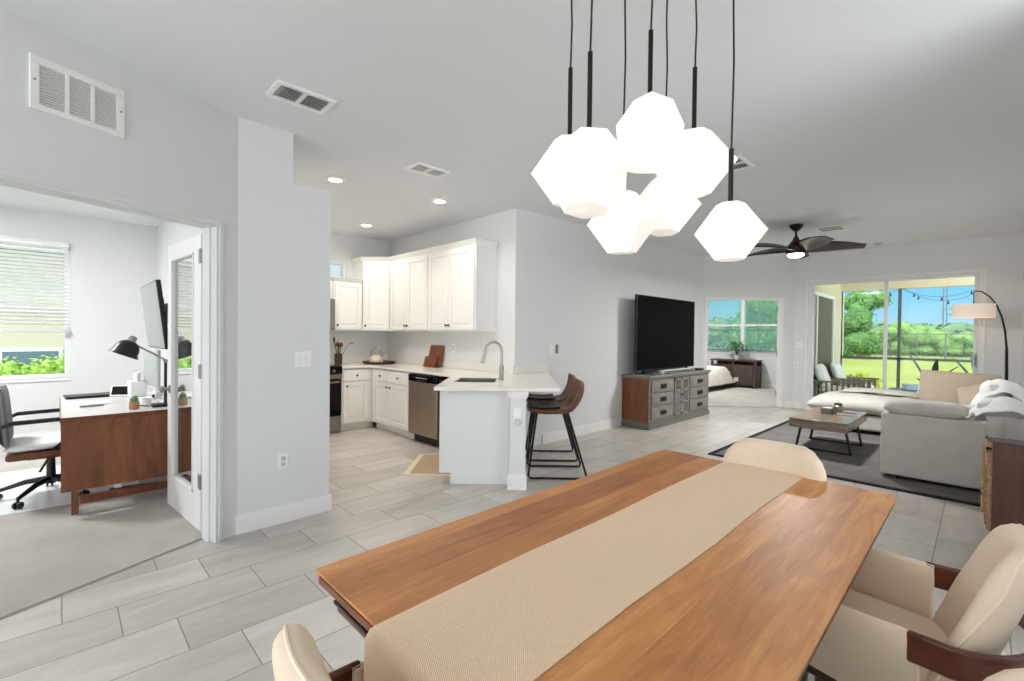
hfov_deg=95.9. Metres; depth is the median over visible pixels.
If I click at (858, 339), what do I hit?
tree
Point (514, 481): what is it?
baseboard
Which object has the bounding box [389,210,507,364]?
wall
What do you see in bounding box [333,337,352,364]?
utensil crock
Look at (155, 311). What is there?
television
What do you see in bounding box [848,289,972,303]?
string lights
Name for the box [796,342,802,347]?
light switch
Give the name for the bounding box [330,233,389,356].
wall
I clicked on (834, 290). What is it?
wall
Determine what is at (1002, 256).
wall
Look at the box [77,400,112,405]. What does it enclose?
paper sheet
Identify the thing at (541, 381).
countertop
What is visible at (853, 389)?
throw blanket
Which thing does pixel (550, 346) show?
light switch
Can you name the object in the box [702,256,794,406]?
wall
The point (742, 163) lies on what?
ceiling vent
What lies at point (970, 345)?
bush
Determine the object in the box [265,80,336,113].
ceiling vent
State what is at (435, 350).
cutting board
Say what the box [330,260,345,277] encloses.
window
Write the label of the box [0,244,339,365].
sky
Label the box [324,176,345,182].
recessed light
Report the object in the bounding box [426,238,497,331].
upper cabinet
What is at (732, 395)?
floor
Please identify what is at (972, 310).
arc floor lamp
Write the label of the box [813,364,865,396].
armchair
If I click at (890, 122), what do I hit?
ceiling
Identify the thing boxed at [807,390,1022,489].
sectional sofa
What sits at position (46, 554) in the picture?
floor
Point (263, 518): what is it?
baseboard
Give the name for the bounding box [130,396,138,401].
plant
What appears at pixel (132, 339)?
socket
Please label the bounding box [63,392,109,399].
laptop
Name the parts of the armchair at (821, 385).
leg, armrest, armrest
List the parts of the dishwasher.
door, control panel, toe panel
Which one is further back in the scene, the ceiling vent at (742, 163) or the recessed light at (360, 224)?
the recessed light at (360, 224)
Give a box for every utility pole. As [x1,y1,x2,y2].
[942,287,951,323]
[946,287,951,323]
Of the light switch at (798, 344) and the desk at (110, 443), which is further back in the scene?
the light switch at (798, 344)
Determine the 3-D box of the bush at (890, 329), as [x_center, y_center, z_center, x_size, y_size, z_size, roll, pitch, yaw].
[36.431,0.098,44.051,3.288,3.100,3.107,1,1,6]
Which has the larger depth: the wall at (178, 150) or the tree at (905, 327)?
the tree at (905, 327)
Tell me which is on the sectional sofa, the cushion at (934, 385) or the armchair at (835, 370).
the cushion at (934, 385)
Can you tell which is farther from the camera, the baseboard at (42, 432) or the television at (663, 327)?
the television at (663, 327)
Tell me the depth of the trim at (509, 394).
4.03 m
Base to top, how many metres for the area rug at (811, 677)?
0.010 m
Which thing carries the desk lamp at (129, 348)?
on the desk at (110, 443)
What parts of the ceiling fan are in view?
blade, blade, blade, blade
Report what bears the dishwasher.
on the floor at (201, 610)
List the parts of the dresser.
door, door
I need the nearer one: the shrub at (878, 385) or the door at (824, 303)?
the door at (824, 303)
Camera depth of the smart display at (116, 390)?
4.39 m
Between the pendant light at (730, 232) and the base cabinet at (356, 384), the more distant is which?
the base cabinet at (356, 384)
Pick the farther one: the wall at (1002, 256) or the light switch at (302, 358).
the wall at (1002, 256)
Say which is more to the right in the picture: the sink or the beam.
the beam
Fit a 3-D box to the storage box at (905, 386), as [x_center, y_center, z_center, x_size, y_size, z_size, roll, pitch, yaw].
[7.452,0.867,8.627,0.210,0.108,0.250,0,1,-44]
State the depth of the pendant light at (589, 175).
1.47 m
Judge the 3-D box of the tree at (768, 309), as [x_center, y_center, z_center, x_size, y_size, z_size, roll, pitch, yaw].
[16.290,-1.279,29.993,5.312,5.367,4.704,0,1,-29]
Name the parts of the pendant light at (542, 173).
lamp shade, stem, cord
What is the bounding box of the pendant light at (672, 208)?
[639,0,700,236]
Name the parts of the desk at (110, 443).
leg, panel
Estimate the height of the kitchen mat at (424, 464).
0.011 m
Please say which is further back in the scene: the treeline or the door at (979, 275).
the treeline
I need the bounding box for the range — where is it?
[329,364,341,432]
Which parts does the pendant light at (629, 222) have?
lamp shade, cord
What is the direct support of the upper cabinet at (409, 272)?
attached to the wall at (469, 346)
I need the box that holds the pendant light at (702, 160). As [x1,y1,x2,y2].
[655,0,737,197]
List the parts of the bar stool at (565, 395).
leg frame, leg frame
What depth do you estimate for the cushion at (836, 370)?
9.93 m
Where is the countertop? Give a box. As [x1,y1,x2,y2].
[342,363,560,391]
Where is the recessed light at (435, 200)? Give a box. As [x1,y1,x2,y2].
[431,198,447,203]
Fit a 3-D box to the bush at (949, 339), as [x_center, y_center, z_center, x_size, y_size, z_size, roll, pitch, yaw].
[39.398,0.492,41.496,2.980,2.524,2.458,0,1,-41]
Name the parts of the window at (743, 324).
sill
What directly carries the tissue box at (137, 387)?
on the desk at (110, 443)
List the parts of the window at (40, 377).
sill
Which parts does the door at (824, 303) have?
pane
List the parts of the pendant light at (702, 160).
stem, cord, lamp shade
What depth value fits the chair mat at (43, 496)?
3.81 m
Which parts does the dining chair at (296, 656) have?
backrest, panel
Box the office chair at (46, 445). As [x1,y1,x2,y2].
[0,385,89,508]
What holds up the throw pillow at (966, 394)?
on the sectional sofa
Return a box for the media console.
[621,369,710,429]
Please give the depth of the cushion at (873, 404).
6.66 m
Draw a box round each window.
[0,244,70,383]
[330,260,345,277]
[707,300,776,355]
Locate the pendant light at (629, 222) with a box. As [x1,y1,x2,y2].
[587,0,657,253]
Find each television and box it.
[140,279,167,348]
[634,294,694,374]
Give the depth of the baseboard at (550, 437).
6.33 m
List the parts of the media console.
drawer, drawer, drawer, carved door, panel, frame, panel, carved door, drawer, drawer, drawer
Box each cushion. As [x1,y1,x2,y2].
[807,391,907,415]
[814,364,830,386]
[818,385,851,392]
[830,362,845,381]
[883,397,969,418]
[918,370,1000,403]
[975,397,1023,419]
[979,380,1012,397]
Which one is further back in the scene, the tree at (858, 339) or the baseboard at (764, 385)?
the tree at (858, 339)
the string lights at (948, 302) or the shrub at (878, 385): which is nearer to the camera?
the string lights at (948, 302)
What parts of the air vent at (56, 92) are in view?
louvre panel, louvre panel, louvre panel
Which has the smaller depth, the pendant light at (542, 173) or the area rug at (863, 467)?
the pendant light at (542, 173)
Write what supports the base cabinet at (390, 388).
on the floor at (201, 610)
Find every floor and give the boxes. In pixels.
[0,407,1023,680]
[0,445,201,619]
[708,385,784,407]
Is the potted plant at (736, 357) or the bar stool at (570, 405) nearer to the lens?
the bar stool at (570, 405)
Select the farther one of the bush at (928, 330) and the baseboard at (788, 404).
the bush at (928, 330)
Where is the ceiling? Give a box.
[0,0,1023,255]
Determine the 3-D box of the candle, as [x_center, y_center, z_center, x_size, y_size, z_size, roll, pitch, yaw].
[-3.118,0.517,3.931,0.076,0.056,0.076,0,1,-44]
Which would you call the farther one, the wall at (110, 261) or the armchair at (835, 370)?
the armchair at (835, 370)
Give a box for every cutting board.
[423,356,437,367]
[429,345,443,367]
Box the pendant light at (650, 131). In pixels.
[616,0,683,173]
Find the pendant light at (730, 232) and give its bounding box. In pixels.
[694,0,767,261]
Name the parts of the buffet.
wicker drawer, wicker drawer, leg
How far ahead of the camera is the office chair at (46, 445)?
3.57 m
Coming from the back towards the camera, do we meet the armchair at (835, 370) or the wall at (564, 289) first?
the armchair at (835, 370)
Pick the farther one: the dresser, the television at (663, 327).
the dresser
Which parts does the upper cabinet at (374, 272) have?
crown molding, door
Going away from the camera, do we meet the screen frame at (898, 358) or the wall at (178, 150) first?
the wall at (178, 150)
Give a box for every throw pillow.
[957,384,980,404]
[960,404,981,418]
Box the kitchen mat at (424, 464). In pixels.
[403,454,449,475]
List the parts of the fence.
post, post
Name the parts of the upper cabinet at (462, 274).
door, door, crown molding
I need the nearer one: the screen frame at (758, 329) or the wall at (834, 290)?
the wall at (834, 290)
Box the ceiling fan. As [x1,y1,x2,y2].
[747,223,866,258]
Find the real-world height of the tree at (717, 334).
3.591 m
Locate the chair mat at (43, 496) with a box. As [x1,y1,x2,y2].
[0,465,157,515]
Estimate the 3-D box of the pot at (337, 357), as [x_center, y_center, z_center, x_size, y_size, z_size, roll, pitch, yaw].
[-2.504,0.270,6.655,0.108,0.160,0.110,0,1,-44]
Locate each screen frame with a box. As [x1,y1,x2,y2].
[710,300,845,351]
[840,289,970,398]
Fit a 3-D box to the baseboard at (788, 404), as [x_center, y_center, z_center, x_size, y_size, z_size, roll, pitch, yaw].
[6.446,1.273,7.913,0.115,0.125,3.134,0,1,-44]
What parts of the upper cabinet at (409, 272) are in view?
door, crown molding, door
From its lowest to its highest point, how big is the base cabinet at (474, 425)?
0.866 m
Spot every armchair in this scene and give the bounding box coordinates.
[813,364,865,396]
[825,362,879,393]
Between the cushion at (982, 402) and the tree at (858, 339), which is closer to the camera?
the cushion at (982, 402)
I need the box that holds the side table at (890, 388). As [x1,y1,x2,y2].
[888,387,916,391]
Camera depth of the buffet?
2.88 m
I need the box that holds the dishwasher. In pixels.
[408,373,448,446]
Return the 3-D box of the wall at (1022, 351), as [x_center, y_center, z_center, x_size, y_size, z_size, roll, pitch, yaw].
[2.720,-0.139,1.582,14.500,3.020,0.735,0,1,-44]
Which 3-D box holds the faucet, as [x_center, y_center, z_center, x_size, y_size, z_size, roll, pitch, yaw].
[-0.200,0.201,4.723,0.248,0.398,0.096,1,1,1]
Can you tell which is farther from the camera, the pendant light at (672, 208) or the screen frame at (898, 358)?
the screen frame at (898, 358)
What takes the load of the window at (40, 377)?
attached to the wall at (110, 261)
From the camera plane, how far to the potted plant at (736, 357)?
12.63 m
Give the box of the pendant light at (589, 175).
[550,0,627,218]
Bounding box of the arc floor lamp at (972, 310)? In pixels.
[952,291,1007,380]
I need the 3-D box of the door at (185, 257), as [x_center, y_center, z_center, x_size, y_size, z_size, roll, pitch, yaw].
[-2.346,0.279,3.335,0.850,2.000,0.174,1,1,40]
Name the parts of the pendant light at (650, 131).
lamp shade, stem, cord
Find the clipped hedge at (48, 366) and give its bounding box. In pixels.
[0,353,64,375]
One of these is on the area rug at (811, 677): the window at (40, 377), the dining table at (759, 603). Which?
the dining table at (759, 603)
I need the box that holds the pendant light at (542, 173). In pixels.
[531,0,572,206]
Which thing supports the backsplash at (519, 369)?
attached to the wall at (564, 289)
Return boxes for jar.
[833,402,842,412]
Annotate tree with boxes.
[724,300,777,351]
[843,290,892,358]
[843,343,856,355]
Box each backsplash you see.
[330,356,513,373]
[514,364,547,373]
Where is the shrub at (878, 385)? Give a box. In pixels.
[845,370,881,388]
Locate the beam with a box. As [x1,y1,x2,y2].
[841,276,974,291]
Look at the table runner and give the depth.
1.08 m
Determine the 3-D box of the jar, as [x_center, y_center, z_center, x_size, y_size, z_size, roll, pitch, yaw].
[4.136,0.853,5.853,0.108,0.135,0.110,0,1,-44]
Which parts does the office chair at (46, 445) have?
backrest, leg, armrest, seat, leg, armrest, leg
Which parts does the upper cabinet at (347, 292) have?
crown molding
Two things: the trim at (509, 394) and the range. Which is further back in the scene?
the range
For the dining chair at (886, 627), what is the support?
on the area rug at (811, 677)
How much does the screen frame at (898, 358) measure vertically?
2.500 m
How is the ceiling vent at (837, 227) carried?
in the ceiling
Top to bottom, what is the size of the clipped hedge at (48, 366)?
1.098 m
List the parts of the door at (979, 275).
sliding panel, sliding panel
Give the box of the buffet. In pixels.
[981,416,1023,530]
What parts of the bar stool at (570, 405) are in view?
leg frame, leg frame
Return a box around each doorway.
[0,167,223,542]
[704,297,783,406]
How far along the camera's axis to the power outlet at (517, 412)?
4.04 m
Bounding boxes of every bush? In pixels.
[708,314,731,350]
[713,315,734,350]
[874,325,912,354]
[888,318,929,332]
[904,327,947,355]
[919,329,953,354]
[933,332,965,356]
[957,331,972,355]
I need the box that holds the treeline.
[710,320,973,333]
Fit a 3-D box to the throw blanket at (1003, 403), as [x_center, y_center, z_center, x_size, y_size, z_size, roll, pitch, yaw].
[4.532,0.667,4.234,0.620,0.317,0.562,0,1,-44]
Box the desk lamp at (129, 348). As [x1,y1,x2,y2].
[108,336,167,407]
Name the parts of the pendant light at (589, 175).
lamp shade, stem, cord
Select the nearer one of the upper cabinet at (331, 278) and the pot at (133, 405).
the pot at (133, 405)
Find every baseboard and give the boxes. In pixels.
[12,430,59,438]
[235,493,331,534]
[507,462,526,489]
[542,417,621,443]
[738,383,775,388]
[785,401,800,408]
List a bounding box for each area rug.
[708,420,982,506]
[807,673,814,680]
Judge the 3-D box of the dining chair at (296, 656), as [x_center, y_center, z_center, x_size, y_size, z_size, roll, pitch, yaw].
[-0.133,0.904,0.826,0.544,0.868,0.518,0,1,-44]
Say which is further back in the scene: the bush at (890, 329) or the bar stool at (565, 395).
the bush at (890, 329)
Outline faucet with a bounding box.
[480,341,503,379]
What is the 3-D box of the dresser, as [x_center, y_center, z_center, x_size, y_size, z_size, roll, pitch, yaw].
[6.155,0.892,12.700,0.490,0.740,1.210,0,1,-44]
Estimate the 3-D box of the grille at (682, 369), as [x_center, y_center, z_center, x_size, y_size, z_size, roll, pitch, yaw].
[2.698,0.486,7.419,1.060,0.038,0.007,0,1,-44]
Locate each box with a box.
[128,370,146,396]
[821,407,833,413]
[901,383,919,390]
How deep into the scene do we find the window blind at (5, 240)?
5.49 m
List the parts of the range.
storage drawer, oven door, control panel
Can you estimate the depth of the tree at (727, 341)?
30.05 m
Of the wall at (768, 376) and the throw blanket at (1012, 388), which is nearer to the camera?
the throw blanket at (1012, 388)
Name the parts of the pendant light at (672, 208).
cord, lamp shade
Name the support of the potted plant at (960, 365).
on the floor
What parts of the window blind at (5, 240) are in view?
head rail, rail, ladder cord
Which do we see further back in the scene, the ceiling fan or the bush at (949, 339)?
the bush at (949, 339)
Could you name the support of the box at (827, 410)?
on the coffee table at (812, 419)
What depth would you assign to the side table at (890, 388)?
8.66 m
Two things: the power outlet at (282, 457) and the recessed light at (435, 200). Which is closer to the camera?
the power outlet at (282, 457)
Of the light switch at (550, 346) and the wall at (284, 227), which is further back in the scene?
the light switch at (550, 346)
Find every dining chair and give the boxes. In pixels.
[272,623,363,680]
[723,438,826,480]
[800,523,1023,680]
[983,668,1023,680]
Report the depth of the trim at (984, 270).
7.87 m
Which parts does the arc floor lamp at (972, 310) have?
lamp shade, arc arm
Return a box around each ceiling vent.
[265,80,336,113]
[405,162,450,177]
[734,155,754,170]
[815,225,846,232]
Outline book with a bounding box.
[836,411,856,415]
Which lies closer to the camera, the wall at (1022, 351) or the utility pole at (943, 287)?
the wall at (1022, 351)
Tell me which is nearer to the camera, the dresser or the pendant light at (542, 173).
the pendant light at (542, 173)
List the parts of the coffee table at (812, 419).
leg frame, leg frame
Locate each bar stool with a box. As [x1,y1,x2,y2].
[525,373,577,461]
[526,378,586,479]
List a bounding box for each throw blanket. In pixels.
[838,387,918,397]
[965,396,1023,419]
[970,379,1023,404]
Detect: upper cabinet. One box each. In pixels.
[330,277,333,298]
[332,277,362,330]
[351,257,390,330]
[389,249,443,331]
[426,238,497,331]
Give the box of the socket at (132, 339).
[128,336,136,342]
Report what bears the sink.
in the countertop
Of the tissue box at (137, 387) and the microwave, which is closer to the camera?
the tissue box at (137, 387)
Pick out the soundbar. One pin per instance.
(690, 368)
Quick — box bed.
[707,365,734,388]
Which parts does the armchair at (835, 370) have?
backrest, armrest, armrest, leg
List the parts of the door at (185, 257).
door knob, pane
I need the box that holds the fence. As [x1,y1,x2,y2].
[863,333,972,358]
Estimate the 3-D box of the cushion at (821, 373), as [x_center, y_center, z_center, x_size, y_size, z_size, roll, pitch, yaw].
[6.351,0.704,9.449,0.580,0.440,0.250,0,1,-44]
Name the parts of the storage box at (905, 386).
lid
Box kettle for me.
[369,347,386,361]
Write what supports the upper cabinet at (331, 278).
attached to the wall at (344, 248)
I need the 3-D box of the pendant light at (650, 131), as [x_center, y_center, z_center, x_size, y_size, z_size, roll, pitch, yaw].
[0.499,-1.031,1.671,0.242,0.840,0.240,0,1,-44]
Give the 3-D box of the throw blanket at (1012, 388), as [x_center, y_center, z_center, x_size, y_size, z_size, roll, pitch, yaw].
[5.175,0.605,4.863,0.950,0.399,0.503,0,1,-44]
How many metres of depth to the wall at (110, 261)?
5.90 m
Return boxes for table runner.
[364,461,802,680]
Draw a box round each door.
[159,233,202,531]
[806,271,983,408]
[813,291,834,396]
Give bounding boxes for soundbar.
[658,367,694,373]
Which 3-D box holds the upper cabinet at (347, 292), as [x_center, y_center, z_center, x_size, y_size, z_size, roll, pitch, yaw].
[-2.454,-0.518,6.732,0.431,0.745,0.365,0,1,-44]
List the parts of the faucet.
spout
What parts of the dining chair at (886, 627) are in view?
leg, seat frame, panel, panel, seat, backrest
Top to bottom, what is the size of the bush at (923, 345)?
2.794 m
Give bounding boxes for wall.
[0,6,237,539]
[0,206,156,433]
[157,220,202,391]
[237,117,330,514]
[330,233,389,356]
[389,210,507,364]
[506,208,703,445]
[509,398,525,473]
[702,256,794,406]
[707,292,842,383]
[792,233,1023,408]
[815,284,844,367]
[1021,271,1023,387]
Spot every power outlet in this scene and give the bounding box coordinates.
[278,452,287,469]
[513,408,521,425]
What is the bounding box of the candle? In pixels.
[140,397,151,404]
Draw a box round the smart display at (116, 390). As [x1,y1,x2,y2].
[110,385,127,396]
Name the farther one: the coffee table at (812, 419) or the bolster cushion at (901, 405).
the coffee table at (812, 419)
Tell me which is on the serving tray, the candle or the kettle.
the kettle
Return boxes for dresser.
[710,358,762,388]
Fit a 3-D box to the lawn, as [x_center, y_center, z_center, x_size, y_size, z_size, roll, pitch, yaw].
[37.241,1.285,57.543,106.250,0.180,150.000,0,1,-44]
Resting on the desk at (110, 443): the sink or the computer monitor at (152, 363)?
the computer monitor at (152, 363)
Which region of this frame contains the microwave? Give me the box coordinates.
[330,299,334,329]
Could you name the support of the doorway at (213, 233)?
in the wall at (178, 150)
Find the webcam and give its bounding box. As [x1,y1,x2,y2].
[151,389,162,402]
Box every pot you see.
[129,401,139,409]
[334,354,341,364]
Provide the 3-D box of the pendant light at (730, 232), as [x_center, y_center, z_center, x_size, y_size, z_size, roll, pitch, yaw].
[0.771,-0.867,1.615,0.231,1.166,0.221,0,1,-44]
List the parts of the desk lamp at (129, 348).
lamp shade, arm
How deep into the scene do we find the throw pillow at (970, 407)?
4.47 m
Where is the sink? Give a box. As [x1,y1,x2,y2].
[456,378,496,381]
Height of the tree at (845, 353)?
4.090 m
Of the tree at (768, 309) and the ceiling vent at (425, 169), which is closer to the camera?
the ceiling vent at (425, 169)
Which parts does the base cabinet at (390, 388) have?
drawer, door, drawer, door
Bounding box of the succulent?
[129,396,139,409]
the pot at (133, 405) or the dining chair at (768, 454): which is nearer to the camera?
the dining chair at (768, 454)
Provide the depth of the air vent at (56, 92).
2.27 m
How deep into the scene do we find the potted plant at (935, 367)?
8.77 m
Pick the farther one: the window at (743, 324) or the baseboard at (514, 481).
the window at (743, 324)
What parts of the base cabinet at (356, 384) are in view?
drawer, door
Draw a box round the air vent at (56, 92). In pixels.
[29,52,124,138]
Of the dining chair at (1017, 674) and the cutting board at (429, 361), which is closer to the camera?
the dining chair at (1017, 674)
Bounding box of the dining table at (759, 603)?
[315,449,897,680]
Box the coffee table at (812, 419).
[789,407,866,455]
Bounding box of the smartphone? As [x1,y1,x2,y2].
[79,404,103,406]
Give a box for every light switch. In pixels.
[295,351,310,366]
[549,345,552,353]
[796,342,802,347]
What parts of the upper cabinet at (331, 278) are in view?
door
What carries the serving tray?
on the countertop
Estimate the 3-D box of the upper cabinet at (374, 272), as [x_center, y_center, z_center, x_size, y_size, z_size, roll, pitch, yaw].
[-1.988,-0.684,6.984,0.658,1.083,0.658,0,1,-44]
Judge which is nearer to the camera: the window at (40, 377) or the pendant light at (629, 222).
the pendant light at (629, 222)
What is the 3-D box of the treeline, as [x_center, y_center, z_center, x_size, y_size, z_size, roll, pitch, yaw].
[52.269,-0.846,77.107,23.899,5.732,48.128,0,1,-44]
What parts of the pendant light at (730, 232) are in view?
stem, lamp shade, cord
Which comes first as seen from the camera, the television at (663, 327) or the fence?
the television at (663, 327)
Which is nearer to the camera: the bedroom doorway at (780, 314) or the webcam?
the webcam
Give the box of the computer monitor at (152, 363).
[139,348,163,398]
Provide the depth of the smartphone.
3.79 m
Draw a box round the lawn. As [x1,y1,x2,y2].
[768,347,972,397]
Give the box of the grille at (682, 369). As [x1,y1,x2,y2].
[664,368,693,373]
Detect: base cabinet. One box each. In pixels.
[338,368,372,431]
[372,368,413,438]
[439,391,509,484]
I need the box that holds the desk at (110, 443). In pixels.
[59,392,167,514]
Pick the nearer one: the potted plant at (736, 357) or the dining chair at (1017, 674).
the dining chair at (1017, 674)
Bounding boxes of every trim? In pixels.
[507,392,528,397]
[804,269,986,408]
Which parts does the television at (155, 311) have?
mount arm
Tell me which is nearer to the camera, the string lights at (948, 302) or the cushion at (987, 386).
the cushion at (987, 386)
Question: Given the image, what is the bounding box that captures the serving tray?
[362,360,395,364]
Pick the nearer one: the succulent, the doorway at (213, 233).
the doorway at (213, 233)
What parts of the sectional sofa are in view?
arm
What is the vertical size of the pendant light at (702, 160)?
0.899 m
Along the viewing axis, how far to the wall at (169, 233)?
5.80 m
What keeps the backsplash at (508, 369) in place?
attached to the wall at (469, 346)
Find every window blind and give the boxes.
[0,235,68,332]
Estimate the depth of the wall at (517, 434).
4.06 m
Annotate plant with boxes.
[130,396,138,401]
[726,341,747,359]
[907,352,958,380]
[953,354,972,372]
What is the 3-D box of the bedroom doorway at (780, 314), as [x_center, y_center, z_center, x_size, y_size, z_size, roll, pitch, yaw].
[4.518,0.230,9.057,1.520,2.140,0.147,1,1,1]
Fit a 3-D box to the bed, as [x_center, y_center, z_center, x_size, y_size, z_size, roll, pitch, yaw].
[4.608,0.676,12.585,1.840,1.137,2.220,0,1,-44]
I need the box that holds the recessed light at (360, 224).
[359,223,373,226]
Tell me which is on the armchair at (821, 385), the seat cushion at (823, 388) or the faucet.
the seat cushion at (823, 388)
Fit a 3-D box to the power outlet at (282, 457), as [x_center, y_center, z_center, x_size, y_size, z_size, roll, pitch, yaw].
[-1.635,0.861,3.297,0.070,0.115,0.012,0,1,-44]
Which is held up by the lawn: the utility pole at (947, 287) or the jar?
the utility pole at (947, 287)
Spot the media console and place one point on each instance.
(649, 402)
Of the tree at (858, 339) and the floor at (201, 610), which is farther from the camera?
the tree at (858, 339)

